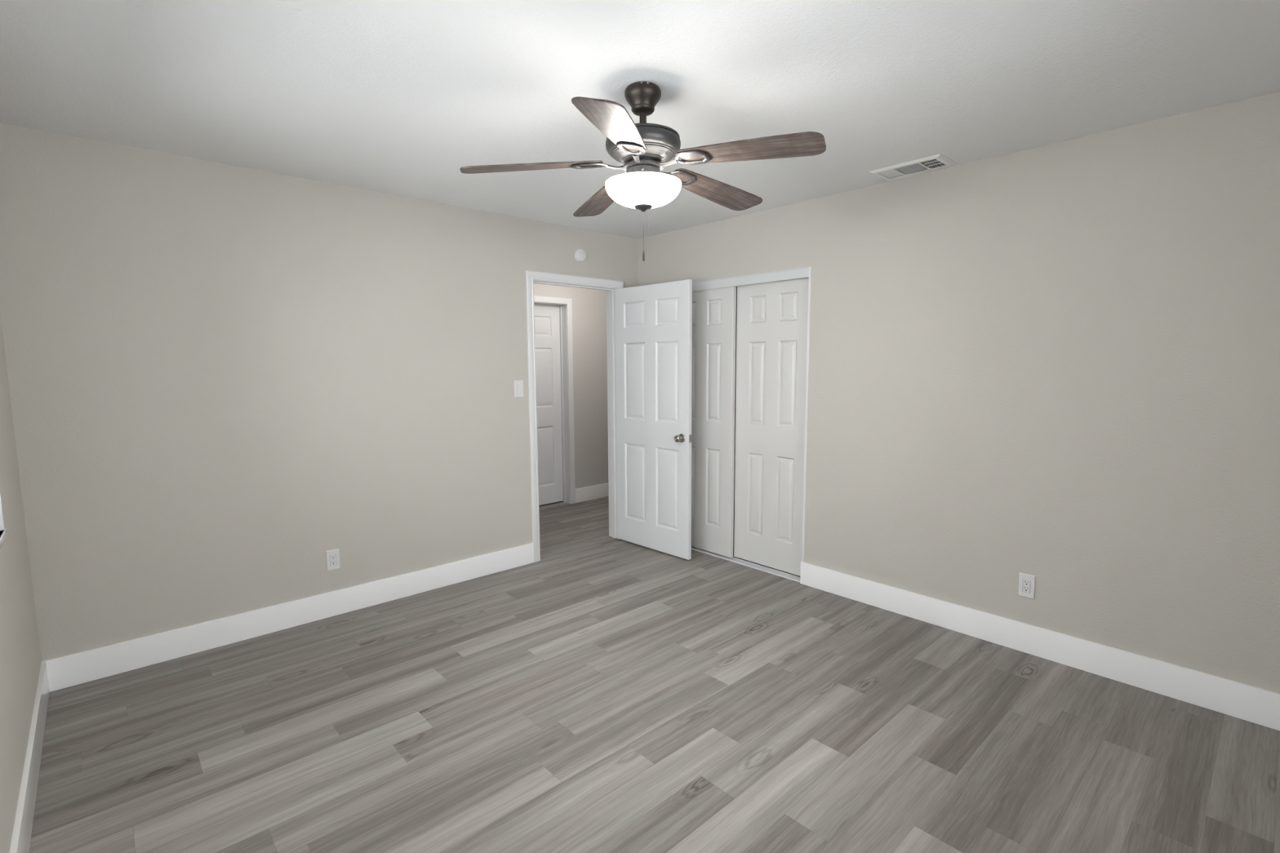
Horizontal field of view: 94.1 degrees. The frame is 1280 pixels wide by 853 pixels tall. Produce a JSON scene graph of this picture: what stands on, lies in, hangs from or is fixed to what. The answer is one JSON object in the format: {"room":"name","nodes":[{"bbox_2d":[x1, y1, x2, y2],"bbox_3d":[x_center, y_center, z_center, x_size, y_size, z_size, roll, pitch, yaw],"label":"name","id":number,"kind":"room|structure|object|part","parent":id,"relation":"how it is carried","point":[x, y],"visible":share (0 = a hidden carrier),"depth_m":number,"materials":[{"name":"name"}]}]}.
{"room":"empty bedroom","nodes":[
{"label":"empty bedroom","id":0,"kind":"room"},
{"bbox_2d":[0,313,41,852],"bbox_3d":[-1.324,0.132,0.984,0.125,2.440,4.095,-6,8,-42],"label":"wall","id":1,"kind":"structure","parent":0,"point":[20,660],"depth_m":2.10,"materials":[{"name":"beige paint"}]},
{"bbox_2d":[0,494,7,549],"bbox_3d":[-1.531,-0.131,1.204,0.105,1.182,2.067,-6,8,-42],"label":"window","id":2,"kind":"structure","parent":1,"relation":"in","point":[4,535],"depth_m":2.03,"materials":[{"name":"white paint"}]},
{"bbox_3d":[-1.513,0.444,1.279,0.065,0.022,2.067,-6,8,-42],"label":"sill","id":3,"kind":"part","parent":2,"relation":"part of","materials":[{"name":"white paint"}]},
{"bbox_2d":[8,661,49,852],"bbox_3d":[-1.308,1.262,1.199,0.015,0.145,3.940,-6,8,-42],"label":"baseboard","id":4,"kind":"structure","parent":1,"relation":"attached to","point":[23,825],"depth_m":1.99,"materials":[{"name":"white paint"}]},
{"bbox_2d":[0,122,638,661],"bbox_3d":[-0.777,-0.230,4.328,5.475,2.440,0.125,-6,8,-42],"label":"wall","id":5,"kind":"structure","parent":0,"point":[224,380],"depth_m":3.08,"materials":[{"name":"beige paint"}]},
{"bbox_2d":[41,542,533,692],"bbox_3d":[-1.714,1.018,3.496,2.538,0.145,0.015,-6,8,-42],"label":"baseboard","id":6,"kind":"structure","parent":5,"relation":"attached to","point":[86,666],"depth_m":3.20,"materials":[{"name":"white paint"}]},
{"bbox_2d":[325,548,340,571],"bbox_3d":[-1.767,0.767,3.428,0.071,0.118,0.007,-6,8,-42],"label":"wall outlet","id":7,"kind":"object","parent":5,"relation":"attached to","point":[332,557],"visible":1,"depth_m":3.42,"materials":[{"name":"white plastic"}]},
{"bbox_2d":[329,553,336,565],"bbox_3d":[-1.766,0.767,3.428,0.031,0.065,0.006,-6,8,-42],"label":"receptacle","id":8,"kind":"object","parent":7,"relation":"attached to","point":[332,556],"depth_m":3.43,"materials":[{"name":"white plastic"}]},
{"bbox_2d":[514,380,523,397],"bbox_3d":[-0.845,-0.264,4.169,0.071,0.117,0.010,-6,8,-42],"label":"light switch","id":9,"kind":"object","parent":5,"relation":"attached to","point":[518,384],"visible":1,"depth_m":4.17,"materials":[{"name":"white plastic"}]},
{"bbox_2d":[525,270,623,562],"bbox_3d":[-0.504,-0.085,4.595,0.890,2.092,0.158,-6,8,-42],"label":"door frame","id":10,"kind":"structure","parent":5,"relation":"attached to","point":[531,275],"depth_m":4.43,"materials":[{"name":"white paint"}]},
{"bbox_2d":[573,248,586,262],"bbox_3d":[-0.442,-1.271,4.419,0.096,0.096,0.037,-6,8,-42],"label":"smoke detector","id":11,"kind":"object","parent":5,"relation":"attached to","point":[580,255],"visible":1,"depth_m":4.40,"materials":[{"name":"white plastic"}]},
{"bbox_2d":[615,279,692,559],"bbox_3d":[0.091,-0.053,4.532,0.156,2.012,0.789,-6,9,-44],"label":"door","id":12,"kind":"structure","parent":5,"relation":"in","point":[654,322],"depth_m":4.48,"materials":[{"name":"white paint"}]},
{"bbox_3d":[0.281,0.086,4.284,0.060,0.065,0.065,-6,9,-44],"label":"knob","id":13,"kind":"part","parent":12,"relation":"part of","materials":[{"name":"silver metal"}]},
{"bbox_2d":[533,283,608,488],"bbox_3d":[-1.243,-0.370,5.660,4.350,2.440,0.140,-6,8,-42],"label":"wall","id":14,"kind":"structure","parent":0,"point":[588,305],"depth_m":6.22,"materials":[{"name":"paint"}]},
{"bbox_2d":[533,304,563,505],"bbox_3d":[-1.081,-0.190,5.868,0.770,2.008,0.096,-6,8,-42],"label":"door","id":15,"kind":"structure","parent":14,"relation":"in","point":[547,326],"depth_m":6.03,"materials":[{"name":"white paint"}]},
{"bbox_2d":[533,295,575,503],"bbox_3d":[-1.056,-0.214,5.838,0.891,2.088,0.156,-6,8,-42],"label":"door frame","id":16,"kind":"structure","parent":14,"relation":"attached to","point":[562,307],"depth_m":6.07,"materials":[{"name":"white paint"}]},
{"bbox_2d":[575,483,608,502],"bbox_3d":[-0.128,0.667,6.688,1.484,0.145,0.015,-6,8,-42],"label":"baseboard","id":17,"kind":"structure","parent":14,"relation":"attached to","point":[593,492],"depth_m":6.33,"materials":[{"name":"white paint"}]},
{"bbox_2d":[0,0,1279,239],"bbox_3d":[0.001,-1.405,3.340,5.475,0.100,5.990,-6,8,-42],"label":"ceiling","id":18,"kind":"structure","parent":0,"point":[395,97],"depth_m":2.09,"materials":[{"name":"paint"}]},
{"bbox_2d":[459,81,826,261],"bbox_3d":[0.052,-0.927,2.225,1.221,0.612,1.270,-6,8,-42],"label":"ceiling fan","id":19,"kind":"object","parent":18,"relation":"hanging from","point":[644,148],"visible":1,"depth_m":2.10,"materials":[{"name":"brown wood"}]},
{"bbox_3d":[-0.390,-0.937,2.149,0.512,0.006,0.143,-6,16,-6],"label":"blade","id":20,"kind":"part","parent":19,"relation":"part of","materials":[{"name":"brown wood"}]},
{"bbox_3d":[-0.155,-0.983,2.560,0.143,0.006,0.512,-13,6,-23],"label":"blade","id":21,"kind":"part","parent":19,"relation":"part of","materials":[{"name":"brown wood"}]},
{"bbox_3d":[-0.070,-0.901,1.799,0.143,0.006,0.512,10,13,10],"label":"blade","id":22,"kind":"part","parent":19,"relation":"part of","materials":[{"name":"brown wood"}]},
{"bbox_3d":[0.012,-0.855,2.203,0.279,0.081,0.279,-6,8,-42],"label":"lamp shade","id":23,"kind":"part","parent":19,"relation":"part of","materials":[{"name":"white glass"}]},
{"bbox_3d":[0.311,-0.975,2.464,0.512,0.006,0.143,0,-5,-42],"label":"blade","id":24,"kind":"part","parent":19,"relation":"part of","materials":[{"name":"brown wood"}]},
{"bbox_3d":[0.364,-0.925,1.994,0.512,0.006,0.143,8,0,29],"label":"blade","id":25,"kind":"part","parent":19,"relation":"part of","materials":[{"name":"brown wood"}]},
{"bbox_2d":[868,153,956,180],"bbox_3d":[1.399,-1.328,3.064,0.210,0.009,0.360,-6,8,-42],"label":"ceiling vent","id":26,"kind":"object","parent":18,"relation":"in","point":[928,162],"visible":1,"depth_m":3.04,"materials":[{"name":"metal"}]},
{"bbox_2d":[29,496,1279,852],"bbox_3d":[0.052,1.117,3.644,5.575,0.100,5.990,-6,8,-42],"label":"floor","id":27,"kind":"structure","parent":0,"point":[602,693],"depth_m":2.32,"materials":[{"name":"grey laminate"}]},
{"bbox_2d":[691,546,799,582],"bbox_3d":[0.693,0.975,4.399,0.102,0.012,1.209,-6,8,-42],"label":"door track","id":28,"kind":"object","parent":27,"relation":"on","point":[740,561],"visible":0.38,"depth_m":4.23,"materials":[{"name":"metal"}]},
{"bbox_2d":[733,285,737,522],"bbox_3d":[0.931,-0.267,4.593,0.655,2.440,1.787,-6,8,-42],"label":"closet door","id":29,"kind":"structure","parent":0,"point":[736,286],"depth_m":5.12,"materials":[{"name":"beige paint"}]},
{"bbox_2d":[638,91,1279,693],"bbox_3d":[1.422,-0.151,3.485,0.125,2.440,4.095,-6,8,-42],"label":"wall","id":30,"kind":"structure","parent":0,"point":[1058,364],"depth_m":2.78,"materials":[{"name":"beige paint"}]},
{"bbox_2d":[691,285,736,557],"bbox_3d":[0.467,-0.050,4.499,0.034,1.992,0.604,-6,8,-42],"label":"door","id":31,"kind":"structure","parent":30,"relation":"in","point":[713,310],"depth_m":4.40,"materials":[{"name":"paint"}]},
{"bbox_2d":[692,267,808,291],"bbox_3d":[0.682,-1.010,4.186,0.105,0.058,1.209,-6,8,-42],"label":"door track","id":32,"kind":"object","parent":30,"relation":"attached to","point":[800,273],"visible":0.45,"depth_m":4.02,"materials":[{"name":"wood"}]},
{"bbox_2d":[692,266,811,562],"bbox_3d":[0.690,-0.031,4.292,0.114,2.035,1.236,-6,8,-42],"label":"door frame","id":33,"kind":"structure","parent":30,"relation":"attached to","point":[810,268],"depth_m":3.80,"materials":[{"name":"white paint"}]},
{"bbox_2d":[733,276,808,575],"bbox_3d":[0.906,-0.008,4.087,0.034,1.992,0.610,-6,8,-42],"label":"door","id":34,"kind":"structure","parent":30,"relation":"in","point":[772,317],"depth_m":4.08,"materials":[{"name":"paint"}]},
{"bbox_2d":[1017,572,1035,599],"bbox_3d":[1.916,0.790,2.951,0.007,0.118,0.071,-6,8,-42],"label":"wall outlet","id":35,"kind":"object","parent":30,"relation":"attached to","point":[1026,588],"visible":1,"depth_m":2.95,"materials":[{"name":"white plastic"}]},
{"bbox_2d":[1022,578,1031,593],"bbox_3d":[1.916,0.790,2.951,0.006,0.065,0.031,-6,8,-42],"label":"receptacle","id":36,"kind":"object","parent":35,"relation":"attached to","point":[1026,582],"depth_m":2.95,"materials":[{"name":"white plastic"}]},
{"bbox_2d":[800,561,1279,730],"bbox_3d":[1.866,1.048,3.029,0.015,0.145,2.397,-6,8,-42],"label":"baseboard","id":37,"kind":"structure","parent":30,"relation":"attached to","point":[1251,704],"depth_m":2.83,"materials":[{"name":"white paint"}]}
]}

